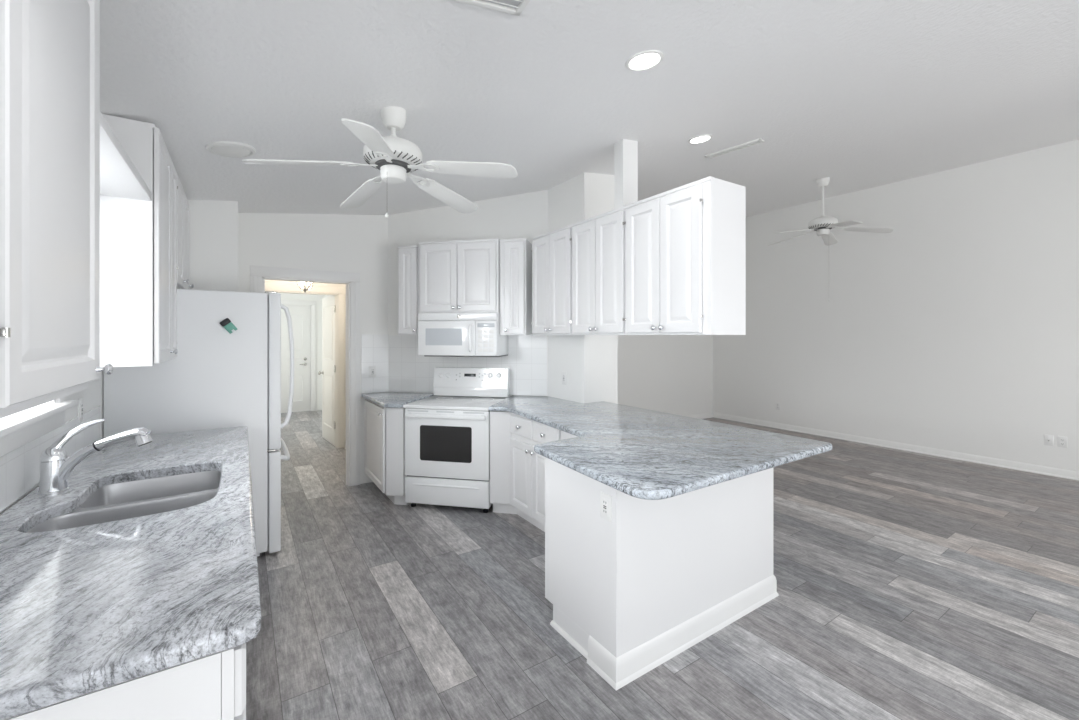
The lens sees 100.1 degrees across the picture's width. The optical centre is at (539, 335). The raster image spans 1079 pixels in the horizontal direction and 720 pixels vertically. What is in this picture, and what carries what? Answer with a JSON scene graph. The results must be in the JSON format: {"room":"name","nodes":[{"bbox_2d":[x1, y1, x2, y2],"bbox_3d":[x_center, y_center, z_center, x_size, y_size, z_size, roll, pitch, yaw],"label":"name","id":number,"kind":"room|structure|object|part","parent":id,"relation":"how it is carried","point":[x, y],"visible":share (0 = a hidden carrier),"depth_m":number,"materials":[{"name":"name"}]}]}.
{"room":"kitchen","nodes":[
{"label":"kitchen","id":0,"kind":"room"},
{"bbox_2d":[0,371,102,514],"bbox_3d":[-2.034,0.248,1.755,0.140,2.484,4.370,0,0,-33],"label":"wall","id":1,"kind":"structure","parent":0,"point":[92,397],"depth_m":2.34,"materials":[{"name":"white paint"}]},
{"bbox_2d":[0,396,78,456],"bbox_3d":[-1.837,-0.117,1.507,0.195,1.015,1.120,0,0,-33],"label":"window sill","id":2,"kind":"structure","parent":1,"relation":"in","point":[18,429],"depth_m":1.64,"materials":[{"name":"white"}]},
{"bbox_2d":[0,406,100,511],"bbox_3d":[-1.805,0.484,1.540,0.004,0.185,2.360,0,0,-33],"label":"backsplash","id":3,"kind":"structure","parent":1,"relation":"attached to","point":[20,467],"depth_m":1.70,"materials":[{"name":"tile"}]},
{"bbox_2d":[0,0,112,418],"bbox_3d":[-1.179,-0.412,0.924,0.361,1.118,0.630,0,0,-33],"label":"upper cabinet","id":4,"kind":"object","parent":1,"relation":"attached to","point":[50,49],"visible":1,"depth_m":0.92,"materials":[{"name":"white wood"}]},
{"bbox_3d":[-1.085,0.135,0.986,0.020,0.024,0.628,0,0,-33],"label":"light rail","id":5,"kind":"part","parent":4,"relation":"part of","materials":[{"name":"white wood"}]},
{"bbox_3d":[-1.187,0.092,1.235,0.032,0.031,0.031,0,0,-33],"label":"knob","id":6,"kind":"part","parent":4,"relation":"part of","materials":[{"name":"silver metal"}]},
{"bbox_2d":[78,398,82,421],"bbox_3d":[-2.249,0.365,2.218,0.010,0.114,0.070,0,0,-33],"label":"outlet","id":7,"kind":"object","parent":1,"relation":"attached to","point":[80,405],"visible":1,"depth_m":2.21,"materials":[{"name":"white plastic"}]},
{"bbox_2d":[80,403,82,416],"bbox_3d":[-2.248,0.365,2.218,0.005,0.068,0.034,0,0,-33],"label":"socket","id":8,"kind":"object","parent":7,"relation":"attached to","point":[81,404],"depth_m":2.21,"materials":[{"name":"grey plastic"}]},
{"bbox_2d":[100,112,151,200],"bbox_3d":[-1.670,-0.655,1.615,0.303,0.040,1.059,0,0,-33],"label":"shelf board","id":9,"kind":"object","parent":1,"relation":"attached to","point":[119,177],"visible":0.36,"depth_m":1.77,"materials":[{"name":"white wood"}]},
{"bbox_2d":[100,114,177,366],"bbox_3d":[-2.142,-0.431,2.382,0.361,1.152,0.737,0,0,-33],"label":"upper cabinet","id":10,"kind":"object","parent":1,"relation":"attached to","point":[138,238],"visible":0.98,"depth_m":2.12,"materials":[{"name":"white wood"}]},
{"bbox_3d":[-1.954,-0.431,2.348,0.020,1.128,0.448,0,0,-33],"label":"door","id":11,"kind":"part","parent":10,"relation":"part of","materials":[{"name":"white wood"}]},
{"bbox_3d":[-2.152,-0.431,2.647,0.020,1.128,0.254,0,0,-33],"label":"door","id":12,"kind":"part","parent":10,"relation":"part of","materials":[{"name":"white wood"}]},
{"bbox_2d":[177,174,193,288],"bbox_3d":[-2.568,-0.661,3.028,0.361,0.702,0.809,0,0,-33],"label":"upper cabinet","id":13,"kind":"object","parent":1,"relation":"attached to","point":[183,281],"visible":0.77,"depth_m":3.06,"materials":[{"name":"white wood"}]},
{"bbox_3d":[-2.345,-0.662,2.940,0.020,0.675,0.388,0,0,-33],"label":"door","id":14,"kind":"part","parent":13,"relation":"part of","materials":[{"name":"white wood"}]},
{"bbox_3d":[-2.561,-0.662,3.267,0.020,0.675,0.385,0,0,-33],"label":"door","id":15,"kind":"part","parent":13,"relation":"part of","materials":[{"name":"white wood"}]},
{"bbox_2d":[188,200,237,291],"bbox_3d":[-2.798,0.206,3.620,0.640,2.567,0.415,0,0,-33],"label":"wall","id":16,"kind":"structure","parent":0,"point":[213,224],"depth_m":3.54,"materials":[{"name":"white paint"}]},
{"bbox_2d":[267,293,323,410],"bbox_3d":[-5.208,0.190,8.521,2.300,2.600,0.120,0,0,-33],"label":"wall","id":17,"kind":"structure","parent":0,"point":[284,296],"depth_m":8.98,"materials":[{"name":"white paint"}]},
{"bbox_2d":[281,305,309,412],"bbox_3d":[-4.902,0.450,8.675,0.908,2.068,0.100,0,0,-33],"label":"door","id":18,"kind":"structure","parent":17,"relation":"in","point":[300,315],"depth_m":8.80,"materials":[{"name":"white"}]},
{"bbox_2d":[281,300,315,410],"bbox_3d":[-4.912,0.403,8.690,1.110,2.175,0.124,0,0,-33],"label":"trim","id":19,"kind":"structure","parent":17,"relation":"attached to","point":[312,304],"depth_m":8.92,"materials":[{"name":"white wood"}]},
{"bbox_2d":[265,280,345,287],"bbox_3d":[-3.295,0.270,5.625,2.300,2.440,0.120,0,0,-33],"label":"wall","id":20,"kind":"structure","parent":0,"point":[266,281],"depth_m":5.77,"materials":[{"name":"white paint"}]},
{"bbox_2d":[265,283,345,447],"bbox_3d":[-3.091,0.427,5.746,1.145,2.125,0.144,0,0,-33],"label":"trim","id":21,"kind":"structure","parent":20,"relation":"attached to","point":[340,293],"depth_m":5.97,"materials":[{"name":"white paint"}]},
{"bbox_2d":[318,295,335,445],"bbox_3d":[-2.957,0.470,6.293,0.103,2.020,0.732,0,0,-38],"label":"door","id":22,"kind":"structure","parent":20,"relation":"in","point":[328,303],"depth_m":6.27,"materials":[{"name":"white paint"}]},
{"bbox_2d":[238,213,387,483],"bbox_3d":[-1.965,0.044,4.491,3.270,2.893,0.120,0,0,-33],"label":"wall","id":23,"kind":"structure","parent":0,"point":[324,242],"depth_m":4.39,"materials":[{"name":"white paint"}]},
{"bbox_2d":[250,265,359,485],"bbox_3d":[-2.213,0.434,4.312,0.927,2.112,0.144,0,0,-33],"label":"trim","id":24,"kind":"structure","parent":23,"relation":"attached to","point":[258,275],"depth_m":4.47,"materials":[{"name":"white wood"}]},
{"bbox_2d":[361,335,388,392],"bbox_3d":[-1.674,0.285,4.607,0.267,0.590,0.004,0,0,-33],"label":"backsplash","id":25,"kind":"structure","parent":23,"relation":"attached to","point":[374,348],"depth_m":4.61,"materials":[{"name":"tile"}]},
{"bbox_2d":[369,366,375,377],"bbox_3d":[-1.695,0.370,4.590,0.070,0.114,0.010,0,0,-33],"label":"outlet","id":26,"kind":"object","parent":25,"relation":"attached to","point":[372,369],"visible":1,"depth_m":4.59,"materials":[{"name":"white plastic"}]},
{"bbox_2d":[389,336,546,395],"bbox_3d":[-0.742,0.289,4.508,1.666,0.578,0.004,0,0,12],"label":"backsplash","id":27,"kind":"structure","parent":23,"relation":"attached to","point":[409,371],"depth_m":4.49,"materials":[{"name":"tile"}]},
{"bbox_2d":[388,190,547,396],"bbox_3d":[-0.745,0.044,4.512,1.190,2.892,1.190,0,0,-33],"label":"wall","id":28,"kind":"structure","parent":0,"point":[519,216],"depth_m":4.51,"materials":[{"name":"white paint"}]},
{"bbox_2d":[398,245,418,334],"bbox_3d":[-1.202,-0.426,4.405,0.238,0.846,0.381,0,0,12],"label":"upper cabinet","id":29,"kind":"object","parent":28,"relation":"attached to","point":[408,256],"visible":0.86,"depth_m":4.26,"materials":[{"name":"white wood"}]},
{"bbox_2d":[419,239,499,312],"bbox_3d":[-0.715,-0.539,4.285,0.764,0.658,0.422,0,0,12],"label":"upper cabinet","id":30,"kind":"object","parent":28,"relation":"attached to","point":[457,276],"visible":0.97,"depth_m":4.10,"materials":[{"name":"white wood"}]},
{"bbox_3d":[-0.930,-0.529,4.156,0.363,0.615,0.020,0,0,12],"label":"door","id":31,"kind":"part","parent":30,"relation":"part of","materials":[{"name":"white wood"}]},
{"bbox_2d":[418,312,507,356],"bbox_3d":[-0.717,-0.007,4.268,0.758,0.402,0.440,0,0,12],"label":"microwave","id":32,"kind":"object","parent":30,"relation":"attached to","point":[477,334],"visible":1,"depth_m":4.10,"materials":[{"name":"white"}]},
{"bbox_3d":[-0.850,0.024,4.128,0.554,0.316,0.026,0,0,12],"label":"door","id":33,"kind":"part","parent":32,"relation":"part of","materials":[{"name":"white"}]},
{"bbox_3d":[-0.622,0.023,4.048,0.026,0.257,0.048,0,0,12],"label":"handle","id":34,"kind":"part","parent":32,"relation":"part of","materials":[{"name":"white plastic"}]},
{"bbox_3d":[-0.477,0.024,4.051,0.201,0.316,0.026,0,0,12],"label":"control panel","id":35,"kind":"part","parent":32,"relation":"part of","materials":[{"name":"white plastic"}]},
{"bbox_3d":[-0.568,-0.529,4.082,0.363,0.615,0.020,0,0,12],"label":"door","id":36,"kind":"part","parent":30,"relation":"part of","materials":[{"name":"white wood"}]},
{"bbox_2d":[499,238,533,334],"bbox_3d":[-0.213,-0.436,4.203,0.248,0.866,0.381,0,0,12],"label":"upper cabinet","id":37,"kind":"object","parent":28,"relation":"attached to","point":[515,254],"visible":1,"depth_m":4.06,"materials":[{"name":"white wood"}]},
{"bbox_3d":[-0.226,-0.425,4.055,0.183,0.824,0.020,0,0,12],"label":"door","id":38,"kind":"part","parent":37,"relation":"part of","materials":[{"name":"white wood"}]},
{"bbox_2d":[548,172,617,403],"bbox_3d":[-0.071,0.019,4.926,0.390,2.942,2.240,0,0,-33],"label":"wall partition","id":39,"kind":"structure","parent":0,"point":[590,362],"depth_m":4.02,"materials":[{"name":"white paint"}]},
{"bbox_2d":[531,224,572,334],"bbox_3d":[0.215,-0.438,3.867,0.374,0.870,0.593,0,0,-32],"label":"upper cabinet","id":40,"kind":"object","parent":39,"relation":"attached to","point":[551,251],"visible":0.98,"depth_m":3.73,"materials":[{"name":"white wood"}]},
{"bbox_3d":[0.016,-0.429,3.910,0.020,0.825,0.280,0,0,-32],"label":"door","id":41,"kind":"part","parent":40,"relation":"part of","materials":[{"name":"white wood"}]},
{"bbox_3d":[0.170,-0.429,3.668,0.020,0.825,0.280,0,0,-32],"label":"door","id":42,"kind":"part","parent":40,"relation":"part of","materials":[{"name":"white wood"}]},
{"bbox_2d":[562,372,566,384],"bbox_3d":[0.224,0.390,4.115,0.010,0.114,0.070,0,0,-33],"label":"outlet","id":43,"kind":"object","parent":39,"relation":"attached to","point":[564,374],"visible":1,"depth_m":4.10,"materials":[{"name":"white plastic"}]},
{"bbox_2d":[100,0,1078,216],"bbox_3d":[1.206,-1.450,2.474,9.940,1.419,7.800,0,0,-33],"label":"ceiling","id":44,"kind":"structure","parent":0,"point":[859,95],"depth_m":2.34,"materials":[{"name":"white paint"}]},
{"bbox_2d":[205,141,255,157],"bbox_3d":[-1.776,-1.068,2.602,0.242,0.047,0.244,0,0,-25],"label":"ceiling speaker","id":45,"kind":"object","parent":44,"relation":"attached to","point":[220,148],"visible":1,"depth_m":2.57,"materials":[{"name":"white plastic"}]},
{"bbox_2d":[243,106,517,217],"bbox_3d":[-0.800,-0.888,2.369,1.265,0.581,1.263,0,0,-33],"label":"ceiling fan","id":46,"kind":"object","parent":44,"relation":"hanging from","point":[394,156],"visible":1,"depth_m":2.29,"materials":[{"name":"white"}]},
{"bbox_3d":[-1.157,-0.834,2.187,0.464,0.084,0.134,0,0,-26],"label":"blade","id":47,"kind":"part","parent":46,"relation":"part of","materials":[{"name":"white"}]},
{"bbox_3d":[-1.047,-0.834,2.682,0.134,0.084,0.464,0,0,-44],"label":"blade","id":48,"kind":"part","parent":46,"relation":"part of","materials":[{"name":"white wood"}]},
{"bbox_3d":[-0.721,-0.834,1.929,0.134,0.084,0.464,0,0,-8],"label":"blade","id":49,"kind":"part","parent":46,"relation":"part of","materials":[{"name":"white wood"}]},
{"bbox_3d":[-0.543,-0.834,2.730,0.134,0.084,0.464,0,0,28],"label":"blade","id":50,"kind":"part","parent":46,"relation":"part of","materials":[{"name":"white"}]},
{"bbox_3d":[-0.341,-0.834,2.265,0.464,0.084,0.134,0,0,10],"label":"blade","id":51,"kind":"part","parent":46,"relation":"part of","materials":[{"name":"white"}]},
{"bbox_2d":[454,0,529,15],"bbox_3d":[-0.165,-1.163,1.485,0.338,0.058,0.240,0,0,-29],"label":"ceiling vent","id":52,"kind":"object","parent":44,"relation":"in","point":[514,7],"visible":1,"depth_m":1.60,"materials":[{"name":"white metal"}]},
{"bbox_2d":[625,50,663,70],"bbox_3d":[0.490,-1.284,2.113,0.177,0.031,0.179,0,0,-29],"label":"recessed light","id":53,"kind":"object","parent":44,"relation":"in","point":[647,59],"visible":1,"depth_m":2.10,"materials":[{"name":"white"}]},
{"bbox_2d":[688,134,712,143],"bbox_3d":[1.184,-1.447,3.333,0.173,0.031,0.174,0,0,-29],"label":"recessed light","id":54,"kind":"object","parent":44,"relation":"in","point":[701,138],"visible":1,"depth_m":3.33,"materials":[{"name":"white"}]},
{"bbox_2d":[705,138,763,158],"bbox_3d":[1.570,-1.509,3.658,0.440,0.036,0.100,0,0,45],"label":"ceiling vent","id":55,"kind":"object","parent":44,"relation":"in","point":[757,141],"visible":1,"depth_m":3.64,"materials":[{"name":"white metal"}]},
{"bbox_2d":[767,177,892,300],"bbox_3d":[3.271,-1.111,5.291,1.272,1.436,1.223,0,0,-33],"label":"ceiling fan","id":56,"kind":"object","parent":44,"relation":"hanging from","point":[822,225],"visible":1,"depth_m":5.17,"materials":[{"name":"white metal"}]},
{"bbox_3d":[3.072,-1.190,5.617,0.134,0.086,0.461,0,0,-33],"label":"blade","id":57,"kind":"part","parent":56,"relation":"part of","materials":[{"name":"white wood"}]},
{"bbox_3d":[2.873,-1.190,5.152,0.461,0.086,0.134,0,0,-15],"label":"blade","id":58,"kind":"part","parent":56,"relation":"part of","materials":[{"name":"white wood"}]},
{"bbox_3d":[3.574,-1.190,5.571,0.134,0.086,0.461,0,0,39],"label":"blade","id":59,"kind":"part","parent":56,"relation":"part of","materials":[{"name":"white wood"}]},
{"bbox_3d":[3.252,-1.190,4.820,0.134,0.086,0.461,0,0,3],"label":"blade","id":60,"kind":"part","parent":56,"relation":"part of","materials":[{"name":"white"}]},
{"bbox_3d":[3.686,-1.190,5.079,0.461,0.086,0.134,0,0,21],"label":"blade","id":61,"kind":"part","parent":56,"relation":"part of","materials":[{"name":"white wood"}]},
{"bbox_2d":[614,139,637,208],"bbox_3d":[0.618,-1.132,3.228,0.145,0.514,0.085,0,0,-33],"label":"column","id":62,"kind":"structure","parent":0,"point":[625,151],"depth_m":3.19,"materials":[{"name":"white paint"}]},
{"bbox_2d":[571,206,626,334],"bbox_3d":[0.534,-0.438,3.363,0.374,0.870,0.600,0,0,-32],"label":"upper cabinet","id":63,"kind":"object","parent":62,"relation":"attached to","point":[599,241],"visible":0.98,"depth_m":3.24,"materials":[{"name":"white wood"}]},
{"bbox_3d":[0.335,-0.429,3.408,0.020,0.825,0.284,0,0,-32],"label":"door","id":64,"kind":"part","parent":63,"relation":"part of","materials":[{"name":"white wood"}]},
{"bbox_3d":[0.490,-0.429,3.163,0.020,0.825,0.284,0,0,-32],"label":"door","id":65,"kind":"part","parent":63,"relation":"part of","materials":[{"name":"white wood"}]},
{"bbox_2d":[624,176,745,334],"bbox_3d":[0.873,-0.438,2.829,0.374,0.870,0.665,0,0,-32],"label":"upper cabinet","id":66,"kind":"object","parent":62,"relation":"attached to","point":[686,244],"visible":1,"depth_m":2.62,"materials":[{"name":"white wood"}]},
{"bbox_3d":[0.661,-0.429,2.894,0.020,0.825,0.293,0,0,-32],"label":"door","id":67,"kind":"part","parent":66,"relation":"part of","materials":[{"name":"white wood"}]},
{"bbox_3d":[0.821,-0.429,2.642,0.020,0.825,0.293,0,0,-32],"label":"door","id":68,"kind":"part","parent":66,"relation":"part of","materials":[{"name":"white wood"}]},
{"bbox_2d":[246,410,1078,719],"bbox_3d":[-0.144,1.490,4.519,9.940,0.001,12.700,0,0,-33],"label":"floor","id":69,"kind":"structure","parent":0,"point":[911,585],"depth_m":2.42,"materials":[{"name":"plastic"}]},
{"bbox_2d":[5,633,258,719],"bbox_3d":[-1.500,1.059,1.727,0.684,0.862,2.345,0,0,-33],"label":"base cabinet","id":70,"kind":"object","parent":69,"relation":"on","point":[213,686],"visible":0.03,"depth_m":0.86,"materials":[{"name":"white wood"}]},
{"bbox_2d":[0,426,260,719],"bbox_3d":[-1.508,0.598,1.721,0.691,0.040,2.390,0,0,-33],"label":"countertop","id":71,"kind":"structure","parent":70,"relation":"on","point":[87,609],"depth_m":1.07,"materials":[{"name":"stone"}]},
{"bbox_2d":[37,419,152,495],"bbox_3d":[-1.677,0.451,1.722,0.341,0.254,0.094,0,0,-21],"label":"faucet","id":72,"kind":"object","parent":71,"relation":"on","point":[55,466],"visible":1,"depth_m":1.68,"materials":[{"name":"silver metal"}]},
{"bbox_3d":[-1.750,0.380,1.712,0.152,0.112,0.034,0,0,-42],"label":"lever handle","id":73,"kind":"part","parent":72,"relation":"part of","materials":[{"name":"silver metal"}]},
{"bbox_3d":[-1.741,0.486,1.690,0.156,0.164,0.046,0,0,-20],"label":"spout","id":74,"kind":"part","parent":72,"relation":"part of","materials":[{"name":"silver metal"}]},
{"bbox_2d":[26,470,220,532],"bbox_3d":[-1.493,0.705,1.689,0.550,0.173,0.715,0,0,-33],"label":"double sink","id":75,"kind":"object","parent":71,"relation":"in","point":[137,498],"visible":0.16,"depth_m":1.78,"materials":[{"name":"silver metal"}]},
{"bbox_3d":[-1.396,0.705,1.542,0.503,0.173,0.311,0,0,-33],"label":"bowl","id":76,"kind":"part","parent":75,"relation":"part of","materials":[{"name":"silver metal"}]},
{"bbox_3d":[-1.556,0.705,1.850,0.426,0.173,0.327,0,0,-33],"label":"bowl","id":77,"kind":"part","parent":75,"relation":"part of","materials":[{"name":"silver metal"}]},
{"bbox_3d":[-0.725,0.708,1.095,0.020,0.135,0.413,0,0,-33],"label":"drawer","id":78,"kind":"part","parent":70,"relation":"part of","materials":[{"name":"white wood"}]},
{"bbox_3d":[-0.725,1.077,1.095,0.020,0.575,0.413,0,0,-33],"label":"door","id":79,"kind":"part","parent":70,"relation":"part of","materials":[{"name":"white wood"}]},
{"bbox_2d":[103,289,293,556],"bbox_3d":[-2.310,0.593,3.183,0.965,1.795,0.817,0,0,-33],"label":"refrigerator","id":80,"kind":"object","parent":69,"relation":"on","point":[217,378],"visible":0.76,"depth_m":2.90,"materials":[{"name":"white metal"}]},
{"bbox_2d":[220,318,236,333],"bbox_3d":[-1.990,-0.061,2.893,0.096,0.102,0.022,0,0,-33],"label":"clip","id":81,"kind":"object","parent":80,"relation":"attached to","point":[226,323],"visible":1,"depth_m":2.89,"materials":[{"name":"teal plastic"}]},
{"bbox_3d":[-2.006,1.123,3.383,0.071,0.677,0.817,0,0,-33],"label":"freezer drawer","id":82,"kind":"part","parent":80,"relation":"part of","materials":[{"name":"white metal"}]},
{"bbox_3d":[-2.006,0.240,3.383,0.071,1.056,0.817,0,0,-33],"label":"door","id":83,"kind":"part","parent":80,"relation":"part of","materials":[{"name":"white metal"}]},
{"bbox_3d":[-1.950,0.847,3.421,0.074,0.054,0.747,0,0,-33],"label":"handle","id":84,"kind":"part","parent":80,"relation":"part of","materials":[{"name":"white plastic"}]},
{"bbox_3d":[-1.743,0.210,3.117,0.091,0.857,0.033,0,0,-33],"label":"handle","id":85,"kind":"part","parent":80,"relation":"part of","materials":[{"name":"white plastic"}]},
{"bbox_2d":[364,399,409,504],"bbox_3d":[-1.446,1.059,4.293,0.691,0.862,0.688,0,0,12],"label":"base cabinet","id":86,"kind":"object","parent":69,"relation":"on","point":[384,427],"visible":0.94,"depth_m":3.94,"materials":[{"name":"white wood"}]},
{"bbox_3d":[-1.548,1.005,4.229,0.020,0.730,0.705,0,0,-33],"label":"door","id":87,"kind":"part","parent":86,"relation":"part of","materials":[{"name":"white wood"}]},
{"bbox_2d":[361,392,433,407],"bbox_3d":[-1.269,0.600,4.331,0.640,0.036,0.904,0,0,-33],"label":"countertop","id":88,"kind":"structure","parent":86,"relation":"on","point":[385,399],"depth_m":4.24,"materials":[{"name":"stone"}]},
{"bbox_2d":[403,367,509,512],"bbox_3d":[-0.730,0.904,4.116,0.770,1.172,0.693,0,0,12],"label":"range","id":89,"kind":"object","parent":69,"relation":"on","point":[447,432],"visible":0.97,"depth_m":3.84,"materials":[{"name":"white metal"}]},
{"bbox_3d":[-0.795,0.680,3.800,0.720,0.036,0.048,0,0,12],"label":"handle","id":90,"kind":"part","parent":89,"relation":"part of","materials":[{"name":"white metal"}]},
{"bbox_3d":[-0.787,0.916,3.838,0.756,0.577,0.042,0,0,12],"label":"oven door","id":91,"kind":"part","parent":89,"relation":"part of","materials":[{"name":"white metal"}]},
{"bbox_3d":[-0.761,1.329,3.963,0.756,0.222,0.296,0,0,12],"label":"storage drawer","id":92,"kind":"part","parent":89,"relation":"part of","materials":[{"name":"white metal"}]},
{"bbox_2d":[403,395,507,410],"bbox_3d":[-0.731,0.608,4.113,0.770,0.028,0.650,0,0,12],"label":"cooktop","id":93,"kind":"object","parent":89,"relation":"in","point":[436,402],"depth_m":3.95,"materials":[{"name":"white"}]},
{"bbox_3d":[-0.669,0.454,4.415,0.756,0.272,0.083,0,0,12],"label":"control panel","id":94,"kind":"part","parent":89,"relation":"part of","materials":[{"name":"white"}]},
{"bbox_2d":[490,411,577,531],"bbox_3d":[0.131,1.059,3.562,0.707,0.862,1.790,0,0,-33],"label":"base cabinet","id":95,"kind":"object","parent":69,"relation":"on","point":[517,473],"visible":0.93,"depth_m":3.56,"materials":[{"name":"white wood"}]},
{"bbox_3d":[-0.145,0.715,3.543,0.020,0.150,0.333,0,0,-33],"label":"drawer","id":96,"kind":"part","parent":95,"relation":"part of","materials":[{"name":"white wood"}]},
{"bbox_3d":[-0.145,1.100,3.543,0.020,0.540,0.333,0,0,-33],"label":"door","id":97,"kind":"part","parent":95,"relation":"part of","materials":[{"name":"white wood"}]},
{"bbox_3d":[0.044,1.100,3.257,0.020,0.540,0.338,0,0,-33],"label":"door","id":98,"kind":"part","parent":95,"relation":"part of","materials":[{"name":"white wood"}]},
{"bbox_3d":[0.044,0.715,3.257,0.020,0.150,0.338,0,0,-33],"label":"drawer","id":99,"kind":"part","parent":95,"relation":"part of","materials":[{"name":"white wood"}]},
{"bbox_2d":[545,457,589,658],"bbox_3d":[0.312,1.059,2.389,0.496,0.862,0.440,0,0,-33],"label":"base cabinet","id":100,"kind":"object","parent":69,"relation":"on","point":[567,490],"visible":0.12,"depth_m":2.22,"materials":[{"name":"white wood"}]},
{"bbox_3d":[0.147,1.481,2.204,0.016,0.018,0.314,0,0,-33],"label":"shoe moulding","id":101,"kind":"part","parent":100,"relation":"part of","materials":[{"name":"white wood"}]},
{"bbox_2d":[618,335,712,415],"bbox_3d":[1.323,-0.266,7.115,4.350,3.511,0.123,0,0,-33],"label":"wall","id":102,"kind":"structure","parent":0,"point":[672,374],"depth_m":7.57,"materials":[{"name":"white paint"}]},
{"bbox_2d":[687,412,712,418],"bbox_3d":[1.363,1.448,7.054,4.350,0.085,0.024,0,0,-33],"label":"baseboard","id":103,"kind":"structure","parent":102,"relation":"attached to","point":[706,415],"depth_m":8.09,"materials":[{"name":"white paint"}]},
{"bbox_2d":[590,468,772,657],"bbox_3d":[0.393,1.054,2.928,1.217,0.872,1.604,0,0,-33],"label":"wall","id":104,"kind":"structure","parent":0,"point":[658,565],"depth_m":2.12,"materials":[{"name":"white paint"}]},
{"bbox_2d":[600,492,611,521],"bbox_3d":[0.288,0.748,1.972,0.010,0.114,0.070,0,0,-33],"label":"outlet","id":105,"kind":"object","parent":104,"relation":"attached to","point":[605,499],"visible":1,"depth_m":1.97,"materials":[{"name":"white plastic"}]},
{"bbox_2d":[602,498,607,515],"bbox_3d":[0.287,0.748,1.972,0.005,0.068,0.034,0,0,-33],"label":"socket","id":106,"kind":"object","parent":105,"relation":"attached to","point":[604,500],"depth_m":1.97,"materials":[{"name":"grey plastic"}]},
{"bbox_2d":[489,395,832,499],"bbox_3d":[0.264,0.598,3.156,1.440,0.036,2.676,0,0,-33],"label":"countertop","id":107,"kind":"structure","parent":104,"relation":"on","point":[641,453],"depth_m":2.36,"materials":[{"name":"stone"}]},
{"bbox_2d":[586,575,778,689],"bbox_3d":[0.398,1.431,2.920,1.257,0.118,1.624,0,0,-33],"label":"baseboard","id":108,"kind":"structure","parent":104,"relation":"attached to","point":[624,669],"depth_m":2.11,"materials":[{"name":"white wood"}]},
{"bbox_2d":[713,139,1078,471],"bbox_3d":[5.303,-0.275,5.162,0.140,3.529,7.770,0,0,-33],"label":"wall","id":109,"kind":"structure","parent":0,"point":[955,328],"depth_m":5.67,"materials":[{"name":"white paint"}]},
{"bbox_2d":[713,412,1078,480],"bbox_3d":[5.214,1.448,5.149,0.024,0.085,7.447,0,0,-33],"label":"baseboard","id":110,"kind":"structure","parent":109,"relation":"attached to","point":[1050,471],"depth_m":5.72,"materials":[{"name":"white paint"}]},
{"bbox_2d":[1044,434,1053,445],"bbox_3d":[5.434,1.118,4.823,0.016,0.114,0.070,0,0,-33],"label":"outlet","id":111,"kind":"object","parent":109,"relation":"attached to","point":[1048,439],"visible":1,"depth_m":4.82,"materials":[{"name":"white plastic"}]},
{"bbox_2d":[1057,436,1066,447],"bbox_3d":[5.489,1.118,4.746,0.009,0.114,0.070,0,0,-33],"label":"outlet","id":112,"kind":"object","parent":109,"relation":"attached to","point":[1061,441],"visible":1,"depth_m":4.75,"materials":[{"name":"white plastic"}]},
{"bbox_3d":[-2.868,-1.000,4.978,2.300,0.100,1.670,0,0,-33],"label":"ceiling","id":113,"kind":"structure","parent":0,"visible":0},
{"bbox_2d":[297,282,312,292],"bbox_3d":[-2.662,-0.719,5.133,0.212,0.462,0.212,0,0,-33],"label":"hall light","id":114,"kind":"object","parent":113,"relation":"hanging from","point":[301,283],"visible":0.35,"depth_m":5.13,"materials":[{"name":"white glass"}]}
]}

